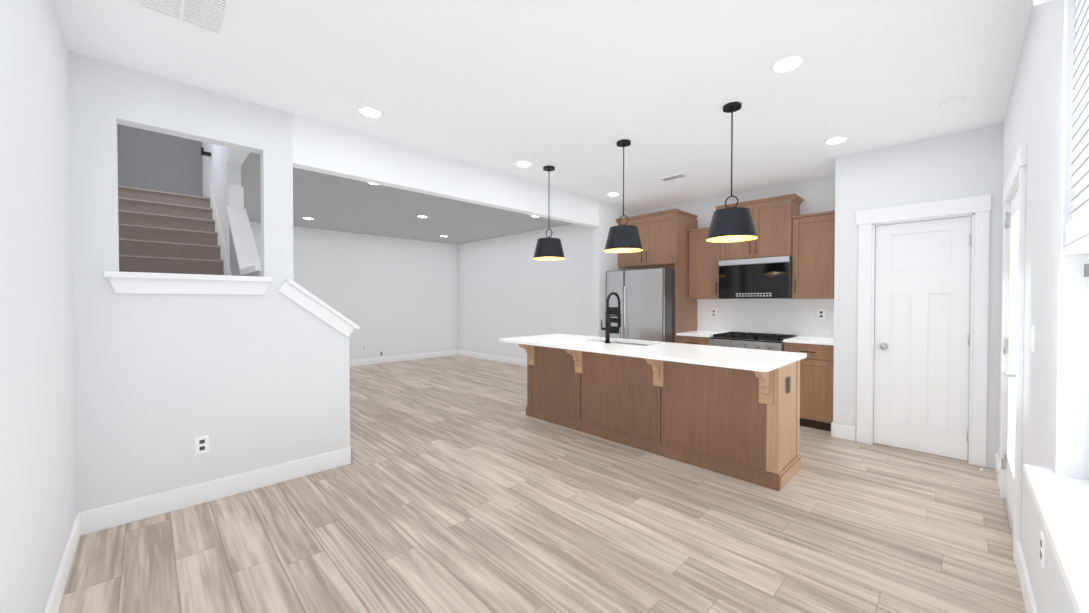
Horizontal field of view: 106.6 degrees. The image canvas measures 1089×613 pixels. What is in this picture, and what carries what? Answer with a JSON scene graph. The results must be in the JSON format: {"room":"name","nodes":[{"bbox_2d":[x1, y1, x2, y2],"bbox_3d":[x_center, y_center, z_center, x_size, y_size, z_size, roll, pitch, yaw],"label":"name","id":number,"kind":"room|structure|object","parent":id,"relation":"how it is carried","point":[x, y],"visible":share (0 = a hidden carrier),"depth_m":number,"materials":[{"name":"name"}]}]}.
{"room":"kitchen","nodes":[
{"label":"kitchen","id":0,"kind":"room"},
{"bbox_2d":[0,0,75,612],"bbox_3d":[-1.417,-0.044,0.928,0.115,2.770,4.000,-1,1,-44],"label":"wall","id":1,"kind":"structure","parent":0,"point":[37,468],"depth_m":1.53,"materials":[{"name":"white paint"}]},
{"bbox_2d":[43,512,82,612],"bbox_3d":[-1.371,1.273,0.991,0.015,0.135,3.770,-1,1,-44],"label":"baseboard","id":2,"kind":"structure","parent":1,"relation":"attached to","point":[53,602],"depth_m":1.92,"materials":[{"name":"white"}]},
{"bbox_2d":[117,124,200,195],"bbox_3d":[-5.447,-0.873,5.723,0.930,4.300,0.115,-1,1,-44],"label":"wall","id":3,"kind":"structure","parent":0,"point":[147,159],"depth_m":5.67,"materials":[{"name":"grey paint"}]},
{"bbox_2d":[201,142,249,257],"bbox_3d":[-3.557,-0.857,4.558,0.115,4.300,4.425,-1,1,-44],"label":"wall","id":4,"kind":"structure","parent":0,"point":[223,168],"depth_m":4.50,"materials":[{"name":"grey paint"}]},
{"bbox_2d":[249,221,457,359],"bbox_3d":[-4.405,-0.139,8.079,6.150,2.770,0.115,-1,1,-44],"label":"wall","id":5,"kind":"structure","parent":0,"point":[391,296],"depth_m":8.87,"materials":[{"name":"white paint"}]},
{"bbox_2d":[350,350,458,365],"bbox_3d":[-3.910,1.173,8.489,4.835,0.135,0.015,-1,1,-44],"label":"baseboard","id":6,"kind":"structure","parent":5,"relation":"attached to","point":[357,362],"depth_m":9.15,"materials":[{"name":"white wood"}]},
{"bbox_2d":[69,51,639,512],"bbox_3d":[-0.673,-0.090,4.372,5.995,2.770,0.115,-1,1,-44],"label":"wall","id":7,"kind":"structure","parent":0,"point":[245,383],"depth_m":2.76,"materials":[{"name":"white paint"}]},
{"bbox_2d":[104,271,271,294],"bbox_3d":[-2.337,-0.147,2.723,0.830,0.129,0.185,-1,1,-44],"label":"sill","id":8,"kind":"structure","parent":7,"relation":"on","point":[146,283],"depth_m":2.63,"materials":[{"name":"white wood"}]},
{"bbox_2d":[195,435,208,454],"bbox_3d":[-2.293,0.927,2.717,0.072,0.115,0.007,-1,1,-44],"label":"outlet","id":9,"kind":"object","parent":7,"relation":"attached to","point":[201,444],"visible":1,"depth_m":2.71,"materials":[{"name":"white plastic"}]},
{"bbox_2d":[83,446,352,534],"bbox_3d":[-2.137,1.248,2.869,1.485,0.135,0.015,-1,1,-44],"label":"baseboard","id":10,"kind":"structure","parent":7,"relation":"attached to","point":[129,512],"depth_m":2.72,"materials":[{"name":"white wood"}]},
{"bbox_2d":[277,278,359,336],"bbox_3d":[-1.815,0.019,3.257,0.583,0.468,0.190,-1,1,-44],"label":"trim","id":11,"kind":"structure","parent":7,"relation":"on","point":[292,290],"depth_m":3.18,"materials":[{"name":"white wood"}]},
{"bbox_2d":[58,355,1025,612],"bbox_3d":[-1.168,1.339,4.869,6.265,0.100,9.260,-1,1,-44],"label":"floor","id":12,"kind":"structure","parent":0,"point":[462,484],"depth_m":2.37,"materials":[{"name":"brown wood"}]},
{"bbox_2d":[118,147,260,276],"bbox_3d":[-3.886,-0.343,4.242,1.083,3.280,4.187,-1,1,-44],"label":"flight","id":13,"kind":"object","parent":12,"relation":"on","point":[167,232],"visible":0.27,"depth_m":4.36,"materials":[{"name":"carpet"}]},
{"bbox_2d":[606,267,674,342],"bbox_3d":[1.483,0.387,5.748,0.925,1.780,0.896,-1,1,-44],"label":"refrigerator","id":14,"kind":"object","parent":12,"relation":"on","point":[647,298],"visible":0.46,"depth_m":5.34,"materials":[{"name":"silver metal"}]},
{"bbox_2d":[616,209,697,342],"bbox_3d":[1.604,-0.004,5.853,0.638,2.558,0.944,-1,1,-44],"label":"tall cabinet","id":15,"kind":"object","parent":12,"relation":"on","point":[664,239],"visible":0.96,"depth_m":5.50,"materials":[{"name":"brown wood"}]},
{"bbox_2d":[518,340,800,490],"bbox_3d":[0.846,0.848,3.965,0.768,0.905,2.710,-1,1,-44],"label":"kitchen island","id":16,"kind":"object","parent":12,"relation":"on","point":[733,412],"depth_m":3.43,"materials":[{"name":"brown wood"}]},
{"bbox_2d":[499,336,790,371],"bbox_3d":[0.629,0.383,3.729,0.540,0.030,2.756,-1,1,-44],"label":"island countertop","id":17,"kind":"structure","parent":16,"relation":"on","point":[644,351],"depth_m":3.30,"materials":[{"name":"white stone"}]},
{"bbox_2d":[677,335,709,344],"bbox_3d":[2.096,0.829,5.368,0.627,0.905,0.446,-1,1,-44],"label":"base cabinet","id":18,"kind":"object","parent":12,"relation":"on","point":[693,340],"visible":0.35,"depth_m":5.18,"materials":[{"name":"brown wood"}]},
{"bbox_2d":[709,331,797,350],"bbox_3d":[2.503,0.811,4.892,0.711,0.955,0.792,-1,1,-44],"label":"range","id":19,"kind":"object","parent":12,"relation":"on","point":[757,340],"visible":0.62,"depth_m":4.72,"materials":[{"name":"silver metal"}]},
{"bbox_2d":[784,342,833,430],"bbox_3d":[2.976,0.841,4.469,0.627,0.905,0.462,-1,1,-44],"label":"base cabinet","id":20,"kind":"object","parent":12,"relation":"on","point":[816,384],"visible":0.58,"depth_m":4.23,"materials":[{"name":"brown wood"}]},
{"bbox_2d":[676,331,833,344],"bbox_3d":[2.542,0.367,4.912,0.619,0.029,1.712,-1,1,-44],"label":"countertop","id":21,"kind":"structure","parent":20,"relation":"on","point":[814,340],"depth_m":4.54,"materials":[{"name":"white stone"}]},
{"bbox_2d":[53,0,1032,244],"bbox_3d":[-1.168,-1.631,4.830,6.265,0.300,9.260,-1,1,-44],"label":"ceiling","id":22,"kind":"structure","parent":0,"point":[572,92],"depth_m":2.60,"materials":[{"name":"white paint"}]},
{"bbox_2d":[130,0,235,38],"bbox_3d":[-1.626,-1.432,1.832,0.355,0.016,0.620,-1,1,-44],"label":"ceiling vent","id":23,"kind":"object","parent":22,"relation":"in","point":[212,17],"visible":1,"depth_m":1.96,"materials":[{"name":"white metal"}]},
{"bbox_2d":[357,106,383,117],"bbox_3d":[-1.300,-1.452,3.032,0.184,0.010,0.184,-1,1,-44],"label":"recessed light","id":24,"kind":"object","parent":22,"relation":"in","point":[370,111],"visible":1,"depth_m":3.02,"materials":[{"name":"white"}]},
{"bbox_2d":[515,161,532,166],"bbox_3d":[-0.212,-1.467,4.179,0.184,0.010,0.184,-1,1,-44],"label":"recessed light","id":25,"kind":"object","parent":22,"relation":"in","point":[523,163],"visible":0.98,"depth_m":4.16,"materials":[{"name":"white"}]},
{"bbox_2d":[533,166,564,259],"bbox_3d":[0.048,-0.992,4.306,0.340,0.965,0.340,-1,1,-44],"label":"pendant light","id":26,"kind":"object","parent":22,"relation":"hanging from","point":[548,248],"visible":1,"depth_m":4.20,"materials":[{"name":"black metal"}]},
{"bbox_2d":[606,192,620,195],"bbox_3d":[0.912,-1.483,5.361,0.184,0.010,0.184,-1,1,-44],"label":"recessed light","id":27,"kind":"object","parent":22,"relation":"in","point":[613,194],"visible":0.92,"depth_m":5.35,"materials":[{"name":"white plastic"}]},
{"bbox_2d":[604,139,642,252],"bbox_3d":[0.705,-0.982,3.619,0.340,0.965,0.340,-1,1,-44],"label":"pendant light","id":28,"kind":"object","parent":22,"relation":"hanging from","point":[623,238],"visible":1,"depth_m":3.52,"materials":[{"name":"black metal"}]},
{"bbox_2d":[659,173,687,180],"bbox_3d":[1.466,-1.472,4.616,0.130,0.012,0.300,-1,1,-44],"label":"ceiling vent","id":29,"kind":"object","parent":22,"relation":"in","point":[675,176],"visible":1,"depth_m":4.61,"materials":[{"name":"white metal"}]},
{"bbox_2d":[706,102,757,241],"bbox_3d":[1.361,-0.974,2.949,0.340,0.965,0.340,-1,1,-44],"label":"pendant light","id":30,"kind":"object","parent":22,"relation":"hanging from","point":[732,224],"visible":1,"depth_m":2.87,"materials":[{"name":"black metal"}]},
{"bbox_2d":[770,55,805,73],"bbox_3d":[1.451,-1.444,2.421,0.184,0.010,0.184,-1,1,-44],"label":"recessed light","id":31,"kind":"object","parent":22,"relation":"in","point":[789,63],"visible":1,"depth_m":2.41,"materials":[{"name":"white plastic"}]},
{"bbox_2d":[823,136,848,144],"bbox_3d":[2.560,-1.459,3.561,0.184,0.010,0.184,-1,1,-44],"label":"recessed light","id":32,"kind":"object","parent":22,"relation":"in","point":[835,140],"visible":0.96,"depth_m":3.55,"materials":[{"name":"white"}]},
{"bbox_2d":[940,97,963,108],"bbox_3d":[2.885,-1.439,2.871,0.120,0.031,0.120,-1,1,-44],"label":"smoke detector","id":33,"kind":"object","parent":22,"relation":"attached to","point":[950,103],"visible":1,"depth_m":2.85,"materials":[{"name":"white plastic"}]},
{"bbox_2d":[458,176,971,442],"bbox_3d":[0.991,-0.126,7.040,0.115,2.770,9.145,-1,1,-44],"label":"wall","id":34,"kind":"structure","parent":0,"point":[509,286],"depth_m":8.17,"materials":[{"name":"white paint"}]},
{"bbox_2d":[459,350,526,365],"bbox_3d":[-0.373,1.175,8.360,0.015,0.135,5.145,-1,1,-44],"label":"baseboard","id":35,"kind":"structure","parent":34,"relation":"attached to","point":[514,361],"depth_m":9.10,"materials":[{"name":"white wood"}]},
{"bbox_2d":[688,227,720,298],"bbox_3d":[2.202,-0.568,5.442,0.347,0.938,0.426,-1,1,-44],"label":"upper cabinet","id":36,"kind":"object","parent":34,"relation":"attached to","point":[704,257],"visible":0.79,"depth_m":5.36,"materials":[{"name":"brown wood"}]},
{"bbox_2d":[715,193,803,259],"bbox_3d":[2.622,-0.927,4.985,0.378,0.688,0.888,-1,1,-44],"label":"upper cabinet","id":37,"kind":"object","parent":34,"relation":"attached to","point":[773,222],"visible":0.71,"depth_m":4.78,"materials":[{"name":"brown wood"}]},
{"bbox_2d":[719,256,791,298],"bbox_3d":[2.620,-0.338,4.990,0.386,0.482,0.792,-1,1,-44],"label":"microwave","id":38,"kind":"object","parent":37,"relation":"attached to","point":[762,278],"visible":0.98,"depth_m":4.82,"materials":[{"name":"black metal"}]},
{"bbox_2d":[698,299,833,337],"bbox_3d":[2.770,-0.114,5.129,0.010,0.923,1.712,-1,1,-44],"label":"tile backsplash","id":39,"kind":"structure","parent":34,"relation":"attached to","point":[791,316],"depth_m":5.08,"materials":[{"name":"white tile"}]},
{"bbox_2d":[711,309,715,316],"bbox_3d":[2.326,0.089,5.573,0.007,0.115,0.072,-1,1,-44],"label":"outlet","id":40,"kind":"object","parent":39,"relation":"attached to","point":[713,312],"visible":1,"depth_m":5.57,"materials":[{"name":"white plastic"}]},
{"bbox_2d":[817,309,824,318],"bbox_3d":[3.196,0.091,4.683,0.007,0.115,0.072,-1,1,-44],"label":"outlet","id":41,"kind":"object","parent":39,"relation":"attached to","point":[821,313],"visible":1,"depth_m":4.68,"materials":[{"name":"white plastic"}]},
{"bbox_2d":[792,210,834,298],"bbox_3d":[3.077,-0.556,4.547,0.347,0.938,0.460,-1,1,-44],"label":"upper cabinet","id":42,"kind":"object","parent":34,"relation":"attached to","point":[813,258],"visible":0.77,"depth_m":4.47,"materials":[{"name":"brown wood"}]},
{"bbox_2d":[833,123,1002,468],"bbox_3d":[3.513,-0.083,3.881,0.695,2.770,1.100,-1,1,-44],"label":"wall","id":43,"kind":"structure","parent":0,"point":[967,163],"depth_m":3.63,"materials":[{"name":"white paint"}]},
{"bbox_2d":[874,216,971,460],"bbox_3d":[3.324,0.270,3.594,0.114,2.048,0.623,-1,1,-44],"label":"pantry door","id":44,"kind":"structure","parent":43,"relation":"in","point":[922,311],"depth_m":3.59,"materials":[{"name":"white wood"}]},
{"bbox_2d":[856,194,990,466],"bbox_3d":[3.337,0.198,3.634,0.138,2.215,0.872,-1,1,-44],"label":"door frame","id":45,"kind":"structure","parent":43,"relation":"attached to","point":[977,209],"depth_m":3.45,"materials":[{"name":"white wood"}]},
{"bbox_2d":[998,0,1088,612],"bbox_3d":[2.084,-0.053,1.635,6.110,2.770,0.115,-1,1,-44],"label":"wall","id":46,"kind":"structure","parent":0,"point":[1055,433],"depth_m":1.49,"materials":[{"name":"white paint"}]},
{"bbox_2d":[995,452,999,488],"bbox_3d":[3.430,1.245,3.060,0.595,0.135,0.015,-1,1,-44],"label":"baseboard","id":47,"kind":"structure","parent":46,"relation":"attached to","point":[997,460],"depth_m":3.09,"materials":[{"name":"white"}]},
{"bbox_2d":[980,468,997,472],"bbox_3d":[3.346,1.238,3.051,0.018,0.017,0.091,-1,1,-44],"label":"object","id":48,"kind":"structure","parent":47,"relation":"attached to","point":[981,469],"depth_m":3.06,"materials":[{"name":"white"}]},
{"bbox_2d":[1001,188,1018,523],"bbox_3d":[2.822,0.305,2.446,0.888,2.002,0.106,-1,1,-44],"label":"patio door","id":49,"kind":"structure","parent":46,"relation":"in","point":[1012,224],"depth_m":2.65,"materials":[{"name":"white"}]},
{"bbox_2d":[1000,144,1026,564],"bbox_3d":[2.852,0.251,2.405,1.150,2.140,0.138,-1,1,-44],"label":"door frame","id":50,"kind":"structure","parent":46,"relation":"attached to","point":[1016,179],"depth_m":2.09,"materials":[{"name":"white"}]},
{"bbox_2d":[1016,540,1038,612],"bbox_3d":[1.194,1.274,0.874,3.460,0.135,0.015,-1,1,-44],"label":"baseboard","id":51,"kind":"structure","parent":46,"relation":"attached to","point":[1028,595],"depth_m":1.81,"materials":[{"name":"white wood"}]},
{"bbox_2d":[1030,325,1035,351],"bbox_3d":[2.134,0.140,1.772,0.075,0.115,0.009,-1,1,-44],"label":"light switch","id":52,"kind":"object","parent":46,"relation":"attached to","point":[1033,327],"visible":0.96,"depth_m":1.76,"materials":[{"name":"white plastic"}]},
{"bbox_2d":[1040,531,1044,568],"bbox_3d":[1.870,0.913,1.523,0.072,0.115,0.007,-1,1,-44],"label":"outlet","id":53,"kind":"object","parent":46,"relation":"attached to","point":[1042,549],"visible":0.96,"depth_m":1.50,"materials":[{"name":"white plastic"}]},
{"bbox_2d":[1023,464,1088,612],"bbox_3d":[1.257,0.629,0.909,1.410,0.124,0.139,-1,1,-44],"label":"window sill","id":54,"kind":"structure","parent":46,"relation":"attached to","point":[1066,532],"depth_m":1.02,"materials":[{"name":"white"}]},
{"bbox_2d":[1033,0,1088,255],"bbox_3d":[1.256,-0.636,0.893,1.330,0.955,0.132,-1,1,-44],"label":"window blind","id":55,"kind":"object","parent":46,"relation":"attached to","point":[1075,235],"visible":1,"depth_m":1.25,"materials":[{"name":"white plastic"}]},
{"bbox_2d":[1084,264,1088,276],"bbox_3d":[1.308,-0.235,0.845,1.264,1.599,0.067,-1,1,-44],"label":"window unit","id":56,"kind":"structure","parent":46,"relation":"in","point":[1086,270],"depth_m":1.26,"materials":[{"name":"white"}]}
]}

